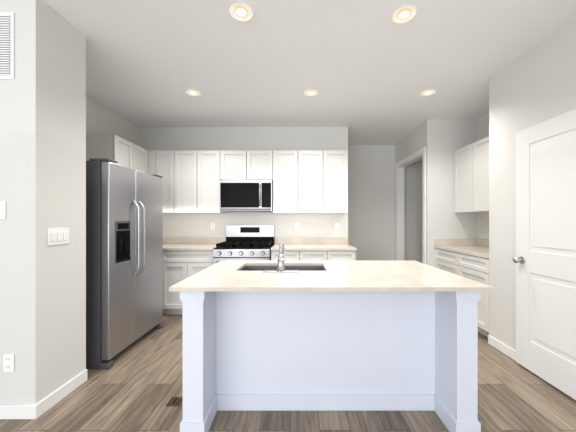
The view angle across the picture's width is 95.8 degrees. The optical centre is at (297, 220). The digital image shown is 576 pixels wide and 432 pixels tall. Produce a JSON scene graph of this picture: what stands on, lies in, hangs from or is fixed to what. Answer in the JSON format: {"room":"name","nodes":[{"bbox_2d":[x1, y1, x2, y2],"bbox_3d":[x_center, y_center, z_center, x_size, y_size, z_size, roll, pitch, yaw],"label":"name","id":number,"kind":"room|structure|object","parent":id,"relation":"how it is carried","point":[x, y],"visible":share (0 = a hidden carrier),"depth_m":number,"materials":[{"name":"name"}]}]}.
{"room":"kitchen","nodes":[
{"label":"kitchen","id":0,"kind":"room"},
{"bbox_2d":[0,0,85,403],"bbox_3d":[-3.603,-0.100,1.890,3.795,2.760,0.400,0,0,0],"label":"wall","id":1,"kind":"structure","parent":0,"point":[42,192],"depth_m":1.74,"materials":[{"name":"white paint"}]},
{"bbox_2d":[0,201,5,218],"bbox_3d":[-1.930,-0.070,1.684,0.070,0.115,0.010,0,0,0],"label":"switch plate","id":2,"kind":"object","parent":1,"relation":"attached to","point":[2,209],"visible":1,"depth_m":1.68,"materials":[{"name":"white plastic"}]},
{"bbox_2d":[0,12,14,78],"bbox_3d":[-2.015,-1.135,1.683,0.350,0.430,0.013,0,0,0],"label":"air vent","id":3,"kind":"object","parent":1,"relation":"in","point":[7,45],"visible":1,"depth_m":1.68,"materials":[{"name":"white plastic"}]},
{"bbox_2d":[3,354,14,371],"bbox_3d":[-1.875,0.920,1.684,0.070,0.115,0.010,0,0,0],"label":"electrical outlet","id":4,"kind":"object","parent":1,"relation":"attached to","point":[8,362],"visible":1,"depth_m":1.68,"materials":[{"name":"white plastic"}]},
{"bbox_2d":[0,401,40,418],"bbox_3d":[-3.596,1.235,1.683,3.809,0.090,0.014,0,0,0],"label":"baseboard","id":5,"kind":"structure","parent":1,"relation":"attached to","point":[25,411],"depth_m":1.68,"materials":[{"name":"white paint"}]},
{"bbox_2d":[48,228,68,245],"bbox_3d":[-1.699,0.110,1.850,0.010,0.115,0.165,0,0,0],"label":"switch plate","id":6,"kind":"object","parent":1,"relation":"attached to","point":[57,236],"visible":1,"depth_m":1.84,"materials":[{"name":"white plastic"}]},
{"bbox_2d":[41,369,86,414],"bbox_3d":[-1.700,1.235,1.900,0.017,0.090,0.380,0,0,0],"label":"baseboard","id":7,"kind":"structure","parent":1,"relation":"attached to","point":[52,399],"depth_m":1.87,"materials":[{"name":"white paint"}]},
{"bbox_2d":[86,96,138,145],"bbox_3d":[-2.560,-0.100,3.090,0.120,2.760,2.000,0,0,0],"label":"wall","id":8,"kind":"structure","parent":0,"point":[101,119],"depth_m":3.41,"materials":[{"name":"white paint"}]},
{"bbox_2d":[86,134,147,173],"bbox_3d":[-2.328,-0.800,3.401,0.340,0.440,0.683,0,0,0],"label":"upper cabinet","id":9,"kind":"object","parent":8,"relation":"attached to","point":[122,152],"visible":0.52,"depth_m":3.11,"materials":[{"name":"white paint"}]},
{"bbox_2d":[139,127,347,243],"bbox_3d":[-0.916,-0.100,4.150,3.407,2.760,0.120,0,0,0],"label":"wall","id":10,"kind":"structure","parent":0,"point":[198,225],"depth_m":4.09,"materials":[{"name":"white paint"}]},
{"bbox_2d":[148,150,159,174],"bbox_3d":[-2.245,-0.570,3.918,0.504,0.900,0.340,0,0,0],"label":"upper cabinet","id":11,"kind":"object","parent":10,"relation":"attached to","point":[153,155],"depth_m":3.75,"materials":[{"name":"white paint"}]},
{"bbox_2d":[160,150,179,212],"bbox_3d":[-1.892,-0.570,3.918,0.327,0.900,0.340,0,0,0],"label":"upper cabinet","id":12,"kind":"object","parent":10,"relation":"attached to","point":[169,159],"depth_m":3.75,"materials":[{"name":"white paint"}]},
{"bbox_2d":[180,150,199,212],"bbox_3d":[-1.623,-0.570,3.918,0.454,0.900,0.340,0,0,0],"label":"upper cabinet","id":13,"kind":"object","parent":10,"relation":"attached to","point":[189,159],"depth_m":3.76,"materials":[{"name":"white paint"}]},
{"bbox_2d":[200,150,225,212],"bbox_3d":[-1.321,-0.570,3.918,0.394,0.900,0.340,0,0,0],"label":"upper cabinet","id":14,"kind":"object","parent":10,"relation":"attached to","point":[209,159],"depth_m":3.76,"materials":[{"name":"white paint"}]},
{"bbox_2d":[220,150,251,179],"bbox_3d":[-0.904,-0.807,3.918,0.441,0.425,0.340,0,0,0],"label":"upper cabinet","id":15,"kind":"object","parent":10,"relation":"attached to","point":[234,164],"depth_m":3.75,"materials":[{"name":"white paint"}]},
{"bbox_2d":[219,180,272,211],"bbox_3d":[-0.745,-0.364,3.868,0.752,0.448,0.440,0,0,0],"label":"microwave","id":16,"kind":"object","parent":15,"relation":"attached to","point":[245,195],"visible":0.98,"depth_m":3.69,"materials":[{"name":"silver metal"}]},
{"bbox_2d":[163,238,346,241],"bbox_3d":[-0.858,0.310,4.078,3.280,0.100,0.020,0,0,0],"label":"backsplash","id":17,"kind":"structure","parent":10,"relation":"attached to","point":[164,239],"depth_m":4.07,"materials":[{"name":"beige stone"}]},
{"bbox_2d":[252,150,271,179],"bbox_3d":[-0.585,-0.807,3.918,0.441,0.425,0.340,0,0,0],"label":"upper cabinet","id":18,"kind":"object","parent":10,"relation":"attached to","point":[261,159],"depth_m":3.76,"materials":[{"name":"white paint"}]},
{"bbox_2d":[272,150,303,212],"bbox_3d":[-0.151,-0.570,3.918,0.426,0.900,0.340,0,0,0],"label":"upper cabinet","id":19,"kind":"object","parent":10,"relation":"attached to","point":[287,165],"depth_m":3.76,"materials":[{"name":"white paint"}]},
{"bbox_2d":[304,150,327,212],"bbox_3d":[0.181,-0.570,3.918,0.483,0.900,0.340,0,0,0],"label":"upper cabinet","id":20,"kind":"object","parent":10,"relation":"attached to","point":[310,181],"depth_m":3.76,"materials":[{"name":"white paint"}]},
{"bbox_2d":[328,150,347,212],"bbox_3d":[0.512,-0.570,3.918,0.422,0.900,0.340,0,0,0],"label":"upper cabinet","id":21,"kind":"object","parent":10,"relation":"attached to","point":[337,159],"depth_m":3.76,"materials":[{"name":"white paint"}]},
{"bbox_2d":[0,315,575,431],"bbox_3d":[-0.750,1.330,0.900,9.500,0.100,9.000,0,0,0],"label":"floor","id":22,"kind":"structure","parent":0,"point":[137,386],"depth_m":1.77,"materials":[{"name":"brown wood"}]},
{"bbox_2d":[86,158,162,369],"bbox_3d":[-1.979,0.370,2.690,0.842,1.820,0.900,0,0,0],"label":"fridge","id":23,"kind":"object","parent":22,"relation":"on","point":[124,258],"visible":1,"depth_m":2.39,"materials":[{"name":"silver metal"}]},
{"bbox_2d":[163,250,166,314],"bbox_3d":[-2.134,0.838,3.778,0.728,0.885,0.620,0,0,0],"label":"base cabinet","id":24,"kind":"object","parent":22,"relation":"on","point":[164,251],"depth_m":3.47,"materials":[{"name":"white paint"}]},
{"bbox_2d":[166,397,182,405],"bbox_3d":[-0.870,1.276,1.840,0.090,0.008,0.090,0,0,0],"label":"electrical outlet cover","id":25,"kind":"object","parent":22,"relation":"on","point":[175,401],"visible":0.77,"depth_m":1.83,"materials":[{"name":"brown wood"}]},
{"bbox_2d":[167,250,213,314],"bbox_3d":[-1.509,0.838,3.778,0.762,0.885,0.620,0,0,0],"label":"base cabinet","id":26,"kind":"object","parent":22,"relation":"on","point":[184,258],"depth_m":3.48,"materials":[{"name":"white paint"}]},
{"bbox_2d":[163,242,220,249],"bbox_3d":[-1.813,0.378,3.770,1.370,0.035,0.635,0,0,0],"label":"countertop","id":27,"kind":"structure","parent":26,"relation":"on","point":[166,245],"depth_m":3.82,"materials":[{"name":"beige stone"}]},
{"bbox_2d":[212,225,273,263],"bbox_3d":[-0.745,0.672,3.717,0.748,1.215,0.737,0,0,0],"label":"range","id":28,"kind":"object","parent":22,"relation":"on","point":[248,242],"visible":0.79,"depth_m":3.58,"materials":[{"name":"silver metal"}]},
{"bbox_2d":[271,250,306,259],"bbox_3d":[-0.141,0.838,3.778,0.442,0.885,0.620,0,0,0],"label":"base cabinet","id":29,"kind":"object","parent":22,"relation":"on","point":[288,254],"depth_m":3.47,"materials":[{"name":"white paint"}]},
{"bbox_2d":[271,242,356,249],"bbox_3d":[0.210,0.378,3.770,1.144,0.035,0.635,0,0,0],"label":"countertop","id":30,"kind":"structure","parent":29,"relation":"on","point":[287,245],"depth_m":3.67,"materials":[{"name":"beige stone"}]},
{"bbox_2d":[307,250,334,259],"bbox_3d":[0.205,0.838,3.778,0.490,0.885,0.620,0,0,0],"label":"base cabinet","id":31,"kind":"object","parent":22,"relation":"on","point":[311,254],"depth_m":3.47,"materials":[{"name":"white paint"}]},
{"bbox_2d":[180,291,480,431],"bbox_3d":[0.188,0.831,1.924,1.749,0.898,0.832,0,0,0],"label":"kitchen island","id":32,"kind":"object","parent":22,"relation":"on","point":[280,334],"depth_m":1.77,"materials":[{"name":"white paint"}]},
{"bbox_2d":[169,260,492,290],"bbox_3d":[0.181,0.371,1.891,1.762,0.022,0.962,0,0,0],"label":"island countertop","id":33,"kind":"structure","parent":32,"relation":"on","point":[227,275],"depth_m":1.63,"materials":[{"name":"beige stone"}]},
{"bbox_2d":[277,243,284,270],"bbox_3d":[-0.120,0.261,1.929,0.250,0.198,0.248,0,0,0],"label":"faucet","id":34,"kind":"object","parent":33,"relation":"on","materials":[{"name":"silver metal"}]},
{"bbox_2d":[241,263,324,270],"bbox_3d":[-0.120,0.479,2.053,0.680,0.218,0.355,0,0,0],"label":"sink","id":35,"kind":"object","parent":33,"relation":"in","point":[248,266],"depth_m":2.22,"materials":[{"name":"silver metal"}]},
{"bbox_2d":[335,250,356,259],"bbox_3d":[0.552,0.838,3.778,0.445,0.885,0.620,0,0,0],"label":"base cabinet","id":36,"kind":"object","parent":22,"relation":"on","point":[339,254],"depth_m":3.47,"materials":[{"name":"white paint"}]},
{"bbox_2d":[434,239,488,336],"bbox_3d":[2.303,0.770,3.260,0.630,1.020,1.076,0,0,0],"label":"base cabinet","id":37,"kind":"object","parent":22,"relation":"on","point":[467,258],"visible":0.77,"depth_m":3.16,"materials":[{"name":"white paint"}]},
{"bbox_2d":[44,0,575,144],"bbox_3d":[-0.750,-1.530,0.900,9.500,0.100,9.000,0,0,0],"label":"ceiling","id":38,"kind":"structure","parent":0,"point":[370,71],"depth_m":2.37,"materials":[{"name":"white paint"}]},
{"bbox_2d":[186,89,200,95],"bbox_3d":[-1.200,-1.474,2.980,0.160,0.012,0.160,0,0,0],"label":"recessed light","id":39,"kind":"object","parent":38,"relation":"in","point":[191,92],"visible":0.96,"depth_m":2.99,"materials":[{"name":"white plastic"}]},
{"bbox_2d":[229,3,252,20],"bbox_3d":[-0.400,-1.474,1.830,0.160,0.012,0.160,0,0,0],"label":"recessed light","id":40,"kind":"object","parent":38,"relation":"in","point":[242,13],"visible":1,"depth_m":1.83,"materials":[{"name":"white plastic"}]},
{"bbox_2d":[304,89,317,95],"bbox_3d":[0.150,-1.474,2.980,0.160,0.012,0.160,0,0,0],"label":"recessed light","id":41,"kind":"object","parent":38,"relation":"in","point":[311,92],"visible":0.92,"depth_m":2.99,"materials":[{"name":"white plastic"}]},
{"bbox_2d":[392,5,415,22],"bbox_3d":[0.755,-1.474,1.850,0.160,0.012,0.160,0,0,0],"label":"recessed light","id":42,"kind":"object","parent":38,"relation":"in","point":[405,14],"visible":0.94,"depth_m":1.85,"materials":[{"name":"white plastic"}]},
{"bbox_2d":[420,89,435,95],"bbox_3d":[1.490,-1.474,2.980,0.160,0.012,0.160,0,0,0],"label":"recessed light","id":43,"kind":"object","parent":38,"relation":"in","point":[428,92],"visible":0.92,"depth_m":2.98,"materials":[{"name":"white plastic"}]},
{"bbox_2d":[348,145,422,262],"bbox_3d":[1.833,-0.100,5.120,2.333,2.760,0.120,0,0,0],"label":"wall","id":44,"kind":"structure","parent":0,"point":[371,202],"depth_m":5.06,"materials":[{"name":"white paint"}]},
{"bbox_2d":[395,123,423,163],"bbox_3d":[1.950,-0.100,4.485,0.120,2.760,1.150,0,0,0],"label":"wall","id":45,"kind":"structure","parent":0,"point":[412,142],"depth_m":4.37,"materials":[{"name":"white paint"}]},
{"bbox_2d":[395,147,425,263],"bbox_3d":[1.941,0.090,4.420,0.138,2.380,1.160,0,0,0],"label":"door frame","id":46,"kind":"structure","parent":45,"relation":"attached to","point":[399,202],"depth_m":4.91,"materials":[{"name":"white paint"}]},
{"bbox_2d":[424,120,476,266],"bbox_3d":[2.315,-0.100,3.855,0.850,2.760,0.110,0,0,0],"label":"wall","id":47,"kind":"structure","parent":0,"point":[444,140],"depth_m":3.80,"materials":[{"name":"white paint"}]},
{"bbox_2d":[477,113,488,239],"bbox_3d":[2.680,-0.100,3.260,0.120,2.760,1.080,0,0,0],"label":"wall","id":48,"kind":"structure","parent":0,"point":[483,217],"depth_m":3.67,"materials":[{"name":"white paint"}]},
{"bbox_2d":[454,136,488,212],"bbox_3d":[2.448,-0.570,3.398,0.340,0.900,0.800,0,0,0],"label":"upper cabinet","id":49,"kind":"object","parent":48,"relation":"attached to","point":[471,178],"visible":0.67,"depth_m":3.40,"materials":[{"name":"white paint"}]},
{"bbox_2d":[489,16,575,350],"bbox_3d":[2.060,-0.100,-0.440,0.120,2.760,6.320,0,0,0],"label":"wall","id":50,"kind":"structure","parent":0,"point":[534,85],"depth_m":2.44,"materials":[{"name":"white paint"}]},
{"bbox_2d":[488,335,515,360],"bbox_3d":[1.993,1.235,-0.440,0.014,0.090,6.320,0,0,0],"label":"baseboard","id":51,"kind":"structure","parent":50,"relation":"attached to","point":[505,349],"depth_m":2.53,"materials":[{"name":"white paint"}]},
{"bbox_2d":[512,109,575,399],"bbox_3d":[1.930,0.235,1.925,0.109,2.050,0.810,0,0,0],"label":"door","id":52,"kind":"structure","parent":50,"relation":"in","point":[544,259],"depth_m":2.03,"materials":[{"name":"white paint"}]}
]}

